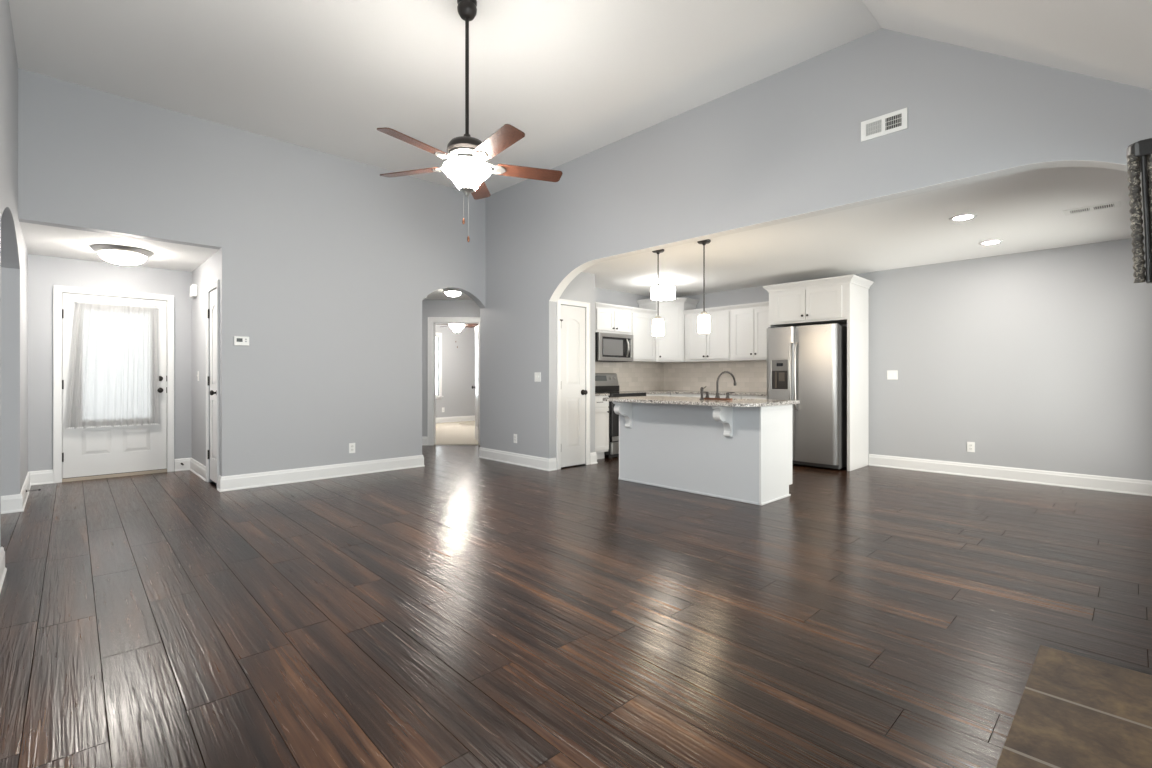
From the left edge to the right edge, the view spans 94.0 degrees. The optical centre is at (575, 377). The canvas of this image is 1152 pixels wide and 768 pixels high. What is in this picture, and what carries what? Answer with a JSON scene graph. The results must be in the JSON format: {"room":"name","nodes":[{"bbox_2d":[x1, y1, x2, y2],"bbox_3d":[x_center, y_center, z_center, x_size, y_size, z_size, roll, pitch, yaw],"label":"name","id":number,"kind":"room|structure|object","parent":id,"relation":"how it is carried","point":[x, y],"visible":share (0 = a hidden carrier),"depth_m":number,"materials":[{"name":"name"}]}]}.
{"room":"living room","nodes":[
{"label":"living room","id":0,"kind":"room"},
{"bbox_2d":[0,0,27,546],"bbox_3d":[-2.896,-0.720,2.550,0.140,3.720,8.730,0,0,-44],"label":"wall","id":1,"kind":"structure","parent":0,"point":[13,250],"depth_m":4.51,"materials":[{"name":"grey paint"}]},
{"bbox_2d":[0,547,6,591],"bbox_3d":[-1.683,1.067,1.299,0.164,0.147,5.044,0,0,-44],"label":"baseboard","id":2,"kind":"structure","parent":1,"relation":"attached to","point":[3,569],"depth_m":3.03,"materials":[{"name":"white wood"}]},
{"bbox_2d":[1,469,53,513],"bbox_3d":[-5.224,1.067,5.123,0.194,0.147,1.558,0,0,-38],"label":"baseboard","id":3,"kind":"structure","parent":1,"relation":"attached to","point":[17,502],"depth_m":4.85,"materials":[{"name":"white wood"}]},
{"bbox_2d":[28,254,191,470],"bbox_3d":[-5.310,-0.110,6.192,1.685,2.500,0.130,0,0,-44],"label":"wall","id":4,"kind":"structure","parent":0,"point":[44,272],"depth_m":5.88,"materials":[{"name":"grey paint"}]},
{"bbox_2d":[53,285,173,482],"bbox_3d":[-5.280,0.074,6.180,1.053,2.132,0.189,0,0,-44],"label":"door","id":5,"kind":"structure","parent":4,"relation":"in","point":[79,454],"depth_m":6.10,"materials":[{"name":"white wood"}]},
{"bbox_2d":[65,300,159,428],"bbox_3d":[-5.255,-0.140,6.123,0.820,1.411,0.065,0,0,-44],"label":"door curtain","id":6,"kind":"object","parent":5,"relation":"hanging from","point":[114,380],"visible":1,"depth_m":6.10,"materials":[{"name":"white fabric"}]},
{"bbox_2d":[19,222,218,271],"bbox_3d":[-4.750,-1.340,5.606,1.685,0.080,1.750,0,0,-44],"label":"ceiling","id":7,"kind":"structure","parent":0,"point":[44,240],"depth_m":5.34,"materials":[{"name":"white paint"}]},
{"bbox_2d":[90,244,153,264],"bbox_3d":[-4.628,-1.226,5.487,0.495,0.148,0.495,0,0,-44],"label":"flush ceiling light","id":8,"kind":"object","parent":7,"relation":"attached to","point":[117,254],"visible":1,"depth_m":5.36,"materials":[{"name":"white glass"}]},
{"bbox_2d":[192,250,218,485],"bbox_3d":[-4.145,-0.110,6.095,0.125,2.500,1.620,0,0,-44],"label":"wall","id":9,"kind":"structure","parent":0,"point":[205,274],"depth_m":6.21,"materials":[{"name":"grey paint"}]},
{"bbox_2d":[174,458,205,480],"bbox_3d":[-4.458,1.067,6.208,0.170,0.147,1.025,0,0,-44],"label":"baseboard","id":10,"kind":"structure","parent":9,"relation":"attached to","point":[191,464],"depth_m":6.51,"materials":[{"name":"white wood"}]},
{"bbox_2d":[190,284,196,297],"bbox_3d":[-4.554,-1.022,6.396,0.050,0.145,0.180,0,0,-44],"label":"door chime","id":11,"kind":"object","parent":9,"relation":"attached to","point":[193,288],"visible":1,"depth_m":6.33,"materials":[{"name":"white plastic"}]},
{"bbox_2d":[206,280,219,488],"bbox_3d":[-3.834,0.074,5.665,0.102,2.132,0.607,0,0,-44],"label":"door","id":12,"kind":"structure","parent":9,"relation":"in","point":[213,313],"depth_m":5.71,"materials":[{"name":"white wood"}]},
{"bbox_2d":[18,68,484,475],"bbox_3d":[-3.013,-0.720,5.967,4.694,3.720,0.130,0,0,-44],"label":"wall","id":13,"kind":"structure","parent":0,"point":[328,263],"depth_m":5.73,"materials":[{"name":"grey paint"}]},
{"bbox_2d":[234,336,248,345],"bbox_3d":[-3.410,-0.369,5.478,0.136,0.094,0.029,0,0,-44],"label":"thermostat","id":14,"kind":"object","parent":13,"relation":"attached to","point":[238,340],"visible":1,"depth_m":5.46,"materials":[{"name":"white plastic"}]},
{"bbox_2d":[217,455,424,491],"bbox_3d":[-2.792,1.067,6.163,2.223,0.147,0.154,0,0,-44],"label":"baseboard","id":15,"kind":"structure","parent":13,"relation":"attached to","point":[252,480],"depth_m":5.96,"materials":[{"name":"white wood"}]},
{"bbox_2d":[349,443,354,452],"bbox_3d":[-2.608,0.825,6.259,0.072,0.116,0.009,0,0,-44],"label":"wall outlet","id":16,"kind":"object","parent":13,"relation":"attached to","point":[351,445],"visible":1,"depth_m":6.25,"materials":[{"name":"white plastic"}]},
{"bbox_2d":[423,289,472,299],"bbox_3d":[-2.579,-1.340,8.845,2.300,0.080,3.450,0,0,-44],"label":"ceiling","id":17,"kind":"structure","parent":0,"point":[439,294],"depth_m":8.65,"materials":[{"name":"white paint"}]},
{"bbox_2d":[443,288,461,296],"bbox_3d":[-1.812,-1.245,7.912,0.303,0.110,0.303,0,0,-44],"label":"flush ceiling light","id":18,"kind":"object","parent":17,"relation":"attached to","point":[450,292],"visible":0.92,"depth_m":7.82,"materials":[{"name":"white glass"}]},
{"bbox_2d":[422,300,479,436],"bbox_3d":[-2.540,-0.210,9.060,2.220,2.700,0.120,0,0,0],"label":"wall","id":19,"kind":"structure","parent":0,"point":[430,308],"depth_m":9.00,"materials":[{"name":"grey paint"}]},
{"bbox_2d":[422,437,426,444],"bbox_3d":[-2.868,1.067,8.988,0.764,0.147,0.024,0,0,0],"label":"baseboard","id":20,"kind":"structure","parent":19,"relation":"attached to","point":[424,439],"depth_m":8.98,"materials":[{"name":"white"}]},
{"bbox_2d":[427,317,479,444],"bbox_3d":[-2.011,0.067,9.394,0.945,2.147,0.834,0,0,0],"label":"door frame","id":21,"kind":"structure","parent":19,"relation":"in","point":[432,321],"depth_m":8.98,"materials":[{"name":"white wood"}]},
{"bbox_2d":[436,324,476,417],"bbox_3d":[-3.995,-0.210,12.784,5.300,2.700,0.140,0,0,-44],"label":"wall","id":22,"kind":"structure","parent":0,"point":[458,364],"depth_m":13.63,"materials":[{"name":"grey paint"}]},
{"bbox_2d":[436,333,442,398],"bbox_3d":[-3.620,-0.285,13.080,0.790,1.630,0.148,0,0,-44],"label":"window","id":23,"kind":"structure","parent":22,"relation":"in","point":[440,396],"depth_m":13.28,"materials":[{"name":"white"}]},
{"bbox_2d":[436,336,438,393],"bbox_3d":[-3.616,-0.301,13.076,0.594,1.447,0.032,0,0,-44],"label":"window blind","id":24,"kind":"object","parent":23,"relation":"attached to","point":[436,336],"visible":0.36,"depth_m":13.25,"materials":[{"name":"white plastic"}]},
{"bbox_2d":[436,415,474,422],"bbox_3d":[-3.931,1.067,12.732,5.080,0.147,0.024,0,0,-44],"label":"baseboard","id":25,"kind":"structure","parent":22,"relation":"attached to","point":[457,418],"depth_m":13.57,"materials":[{"name":"white wood"}]},
{"bbox_2d":[0,421,1151,767],"bbox_3d":[-1.990,1.164,5.950,11.750,0.072,12.550,0,0,-44],"label":"floor","id":26,"kind":"structure","parent":0,"point":[459,609],"depth_m":2.56,"materials":[{"name":"brown wood"}]},
{"bbox_2d":[595,396,609,458],"bbox_3d":[0.121,0.698,7.556,0.410,0.885,0.637,0,0,-44],"label":"base cabinet","id":27,"kind":"object","parent":26,"relation":"on","point":[602,411],"visible":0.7,"depth_m":7.39,"materials":[{"name":"white wood"}]},
{"bbox_2d":[595,393,609,395],"bbox_3d":[0.112,0.240,7.565,0.412,0.030,0.620,0,0,-44],"label":"countertop","id":28,"kind":"structure","parent":27,"relation":"on","point":[596,394],"depth_m":7.43,"materials":[{"name":"stone"}]},
{"bbox_2d":[595,373,645,458],"bbox_3d":[0.570,0.540,7.940,0.756,1.200,0.689,0,0,-44],"label":"range","id":29,"kind":"object","parent":26,"relation":"on","point":[604,382],"visible":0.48,"depth_m":7.62,"materials":[{"name":"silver metal"}]},
{"bbox_2d":[596,392,645,394],"bbox_3d":[0.563,0.236,7.947,0.756,0.017,0.612,0,0,-44],"label":"cooktop","id":30,"kind":"object","parent":29,"relation":"in","point":[611,393],"depth_m":7.88,"materials":[{"name":"glass"}]},
{"bbox_2d":[646,393,670,395],"bbox_3d":[1.067,0.698,8.461,0.670,0.885,0.637,0,0,-44],"label":"base cabinet","id":31,"kind":"object","parent":26,"relation":"on","point":[669,393],"visible":0.07,"depth_m":8.27,"materials":[{"name":"white wood"}]},
{"bbox_2d":[619,390,766,395],"bbox_3d":[1.839,0.240,8.091,1.276,0.030,2.248,0,0,-44],"label":"countertop","id":32,"kind":"structure","parent":31,"relation":"on","point":[653,391],"depth_m":8.15,"materials":[{"name":"stone"}]},
{"bbox_2d":[671,393,715,397],"bbox_3d":[1.983,0.698,8.387,0.652,0.885,0.820,0,0,-44],"label":"base cabinet","id":33,"kind":"object","parent":26,"relation":"on","point":[672,394],"visible":0.09,"depth_m":8.21,"materials":[{"name":"white wood"}]},
{"bbox_2d":[612,401,791,505],"bbox_3d":[1.225,0.698,5.535,0.922,0.885,1.699,0,0,-44],"label":"kitchen island","id":34,"kind":"object","parent":26,"relation":"on","point":[741,454],"visible":0.85,"depth_m":5.16,"materials":[{"name":"white wood"}]},
{"bbox_2d":[603,396,798,406],"bbox_3d":[1.194,0.240,5.515,0.980,0.030,1.790,0,0,-44],"label":"island countertop","id":35,"kind":"structure","parent":34,"relation":"on","point":[734,402],"depth_m":5.20,"materials":[{"name":"stone"}]},
{"bbox_2d":[699,386,706,399],"bbox_3d":[1.270,0.155,5.366,0.071,0.140,0.047,0,0,11],"label":"sprayer","id":36,"kind":"object","parent":35,"relation":"on","point":[701,388],"visible":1,"depth_m":5.36,"materials":[{"name":"grey metal"}]},
{"bbox_2d":[700,371,736,399],"bbox_3d":[1.491,0.081,5.447,0.271,0.288,0.388,0,0,-44],"label":"faucet","id":37,"kind":"object","parent":35,"relation":"on","point":[717,397],"visible":0.9,"depth_m":5.37,"materials":[{"name":"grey metal"}]},
{"bbox_2d":[719,395,766,398],"bbox_3d":[2.553,0.698,7.790,0.652,0.885,0.820,0,0,-44],"label":"base cabinet","id":38,"kind":"object","parent":26,"relation":"on","point":[721,396],"visible":0.06,"depth_m":7.57,"materials":[{"name":"white wood"}]},
{"bbox_2d":[767,323,846,468],"bbox_3d":[3.083,0.234,7.042,0.840,1.788,0.901,0,0,-44],"label":"refrigerator","id":39,"kind":"object","parent":26,"relation":"on","point":[807,364],"visible":0.84,"depth_m":6.69,"materials":[{"name":"grey metal"}]},
{"bbox_2d":[762,274,873,470],"bbox_3d":[3.177,-0.045,7.091,0.716,2.371,1.156,0,0,-44],"label":"tall cabinet","id":40,"kind":"object","parent":26,"relation":"on","point":[842,300],"visible":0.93,"depth_m":6.76,"materials":[{"name":"white wood"}]},
{"bbox_2d":[996,645,1151,767],"bbox_3d":[1.539,1.134,1.378,1.830,0.012,0.702,0,0,-44],"label":"hearth","id":41,"kind":"object","parent":26,"relation":"on","point":[1073,711],"visible":1,"depth_m":1.78,"materials":[{"name":"brown stone"}]},
{"bbox_2d":[559,272,594,468],"bbox_3d":[-0.033,-0.135,6.924,0.676,2.550,0.120,0,0,-44],"label":"wall","id":42,"kind":"structure","parent":0,"point":[581,288],"depth_m":7.05,"materials":[{"name":"grey paint"}]},
{"bbox_2d":[556,299,589,469],"bbox_3d":[-0.028,0.083,6.829,0.578,2.114,0.102,0,0,-44],"label":"door","id":43,"kind":"structure","parent":42,"relation":"in","point":[571,392],"depth_m":6.84,"materials":[{"name":"white wood"}]},
{"bbox_2d":[590,452,597,463],"bbox_3d":[0.186,1.067,7.126,0.127,0.147,0.158,0,0,-44],"label":"baseboard","id":44,"kind":"structure","parent":42,"relation":"attached to","point":[593,456],"depth_m":7.07,"materials":[{"name":"white wood"}]},
{"bbox_2d":[9,0,1151,193],"bbox_3d":[-0.592,-1.911,3.537,4.834,1.438,7.070,0,0,-44],"label":"ceiling","id":45,"kind":"structure","parent":0,"point":[579,78],"depth_m":4.13,"materials":[{"name":"white paint"}]},
{"bbox_2d":[377,0,562,241],"bbox_3d":[-0.726,-1.719,3.581,1.272,1.622,1.258,0,0,-44],"label":"ceiling fan","id":46,"kind":"object","parent":45,"relation":"hanging from","point":[467,168],"visible":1,"depth_m":3.55,"materials":[{"name":"brown wood"}]},
{"bbox_2d":[595,288,652,390],"bbox_3d":[0.402,-0.135,8.355,3.269,2.550,0.120,0,0,-44],"label":"wall","id":47,"kind":"structure","parent":0,"point":[601,295],"depth_m":8.52,"materials":[{"name":"grey paint"}]},
{"bbox_2d":[595,302,632,334],"bbox_3d":[0.440,-0.859,8.036,0.815,0.418,0.385,0,0,-44],"label":"upper cabinet","id":48,"kind":"object","parent":47,"relation":"attached to","point":[609,318],"visible":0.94,"depth_m":7.91,"materials":[{"name":"white wood"}]},
{"bbox_2d":[595,332,632,361],"bbox_3d":[0.490,-0.438,8.025,0.762,0.414,0.460,0,0,-44],"label":"microwave","id":49,"kind":"object","parent":48,"relation":"attached to","point":[609,347],"visible":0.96,"depth_m":7.87,"materials":[{"name":"silver metal"}]},
{"bbox_2d":[630,307,656,361],"bbox_3d":[0.953,-0.659,8.527,0.600,0.818,0.385,0,0,-44],"label":"upper cabinet","id":50,"kind":"object","parent":47,"relation":"attached to","point":[642,319],"visible":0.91,"depth_m":8.41,"materials":[{"name":"white wood"}]},
{"bbox_2d":[637,298,698,362],"bbox_3d":[1.511,-0.759,8.823,0.731,1.018,0.729,0,0,-44],"label":"upper cabinet","id":51,"kind":"object","parent":47,"relation":"attached to","point":[669,347],"visible":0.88,"depth_m":8.61,"materials":[{"name":"white wood"}]},
{"bbox_2d":[595,360,766,391],"bbox_3d":[1.413,-0.068,7.684,2.456,0.584,2.248,0,0,-44],"label":"backsplash","id":52,"kind":"structure","parent":47,"relation":"attached to","point":[750,376],"depth_m":8.70,"materials":[{"name":"beige tile"}]},
{"bbox_2d":[480,28,1151,458],"bbox_3d":[1.099,-0.720,5.161,0.136,3.720,6.980,0,0,-44],"label":"wall","id":53,"kind":"structure","parent":0,"point":[787,142],"depth_m":4.51,"materials":[{"name":"grey paint"}]},
{"bbox_2d":[479,447,556,470],"bbox_3d":[-0.807,1.067,7.117,0.132,0.147,1.518,0,0,-44],"label":"baseboard","id":54,"kind":"structure","parent":53,"relation":"attached to","point":[546,464],"depth_m":6.95,"materials":[{"name":"white wood"}]},
{"bbox_2d":[534,372,540,381],"bbox_3d":[-0.483,-0.003,6.706,0.016,0.116,0.118,0,0,-44],"label":"light switch","id":55,"kind":"object","parent":53,"relation":"attached to","point":[537,375],"visible":1,"depth_m":6.71,"materials":[{"name":"white plastic"}]},
{"bbox_2d":[549,160,1140,301],"bbox_3d":[1.525,-1.122,4.717,0.135,0.383,5.222,0,0,-44],"label":"lining","id":56,"kind":"object","parent":53,"relation":"attached to","point":[565,282],"visible":0.94,"depth_m":4.03,"materials":[{"name":"white paint"}]},
{"bbox_2d":[861,108,906,141],"bbox_3d":[2.222,-1.821,3.881,0.012,0.145,0.302,0,0,-44],"label":"air vent","id":57,"kind":"object","parent":53,"relation":"in","point":[895,121],"visible":1,"depth_m":3.87,"materials":[{"name":"white plastic"}]},
{"bbox_2d":[582,167,1144,297],"bbox_3d":[2.558,-1.400,6.100,3.270,0.080,6.320,0,0,-44],"label":"ceiling","id":58,"kind":"structure","parent":0,"point":[1023,210],"depth_m":5.19,"materials":[{"name":"white paint"}]},
{"bbox_2d":[652,249,663,335],"bbox_3d":[0.877,-0.901,5.738,0.132,0.918,0.132,0,0,-44],"label":"pendant light","id":59,"kind":"object","parent":58,"relation":"hanging from","point":[658,323],"visible":0.94,"depth_m":5.70,"materials":[{"name":"white glass"}]},
{"bbox_2d":[651,280,674,300],"bbox_3d":[1.229,-1.220,7.583,0.344,0.280,0.344,0,0,-44],"label":"drum ceiling light","id":60,"kind":"object","parent":58,"relation":"attached to","point":[666,292],"visible":0.96,"depth_m":7.45,"materials":[{"name":"white glass"}]},
{"bbox_2d":[697,239,710,332],"bbox_3d":[1.275,-0.901,5.351,0.132,0.918,0.132,0,0,-44],"label":"pendant light","id":61,"kind":"object","parent":58,"relation":"hanging from","point":[704,318],"visible":0.99,"depth_m":5.32,"materials":[{"name":"white glass"}]},
{"bbox_2d":[949,213,976,220],"bbox_3d":[3.284,-1.353,4.558,0.196,0.015,0.196,0,0,-44],"label":"recessed light","id":62,"kind":"object","parent":58,"relation":"in","point":[961,217],"visible":1,"depth_m":4.53,"materials":[{"name":"white"}]},
{"bbox_2d":[979,240,1002,244],"bbox_3d":[4.172,-1.353,5.402,0.196,0.015,0.196,0,0,-44],"label":"recessed light","id":63,"kind":"object","parent":58,"relation":"in","point":[989,242],"visible":1,"depth_m":5.38,"materials":[{"name":"white"}]},
{"bbox_2d":[1063,201,1120,215],"bbox_3d":[4.149,-1.356,4.321,0.190,0.006,0.330,0,0,-44],"label":"ceiling vent","id":64,"kind":"object","parent":58,"relation":"in","point":[1118,203],"visible":1,"depth_m":4.31,"materials":[{"name":"white plastic"}]},
{"bbox_2d":[670,237,1151,480],"bbox_3d":[3.682,-0.135,7.175,0.120,2.550,6.320,0,0,-44],"label":"wall","id":65,"kind":"structure","parent":0,"point":[1039,359],"depth_m":5.90,"materials":[{"name":"grey paint"}]},
{"bbox_2d":[683,306,730,361],"bbox_3d":[2.129,-0.659,8.427,0.385,0.818,0.815,0,0,-44],"label":"upper cabinet","id":66,"kind":"object","parent":65,"relation":"attached to","point":[714,346],"visible":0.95,"depth_m":8.27,"materials":[{"name":"white wood"}]},
{"bbox_2d":[729,301,768,360],"bbox_3d":[2.654,-0.659,7.878,0.385,0.818,0.700,0,0,-44],"label":"upper cabinet","id":67,"kind":"object","parent":65,"relation":"attached to","point":[750,322],"visible":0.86,"depth_m":7.80,"materials":[{"name":"white wood"}]},
{"bbox_2d":[887,370,897,379],"bbox_3d":[3.982,-0.028,6.763,0.016,0.116,0.118,0,0,-44],"label":"light switch","id":68,"kind":"object","parent":65,"relation":"attached to","point":[891,374],"visible":1,"depth_m":6.76,"materials":[{"name":"white plastic"}]},
{"bbox_2d":[967,442,974,451],"bbox_3d":[4.543,0.803,6.181,0.009,0.116,0.072,0,0,-44],"label":"wall outlet","id":69,"kind":"object","parent":65,"relation":"attached to","point":[970,445],"visible":1,"depth_m":6.18,"materials":[{"name":"white plastic"}]},
{"bbox_2d":[869,454,1151,495],"bbox_3d":[4.769,1.067,5.935,0.024,0.147,2.825,0,0,-44],"label":"baseboard","id":70,"kind":"structure","parent":65,"relation":"attached to","point":[1063,479],"depth_m":5.85,"materials":[{"name":"white wood"}]},
{"bbox_3d":[-2.353,-1.530,11.068,5.300,0.100,4.850,0,0,-44],"label":"ceiling","id":71,"kind":"structure","parent":0,"visible":0},
{"bbox_2d":[439,324,477,347],"bbox_3d":[-2.692,-1.067,12.026,1.205,0.827,1.161,0,0,-44],"label":"ceiling fan","id":72,"kind":"object","parent":71,"relation":"hanging from","point":[456,328],"visible":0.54,"depth_m":11.93,"materials":[{"name":"brown wood"}]},
{"bbox_3d":[1.811,-0.135,1.289,1.500,2.550,0.200,0,0,-44],"label":"wall","id":73,"kind":"structure","parent":0,"visible":0},
{"bbox_2d":[1126,138,1151,282],"bbox_3d":[1.661,-0.295,1.446,1.600,0.261,0.234,0,0,-44],"label":"picture frame","id":74,"kind":"object","parent":73,"relation":"attached to","point":[1139,154],"visible":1,"depth_m":0.97,"materials":[{"name":"black stone"}]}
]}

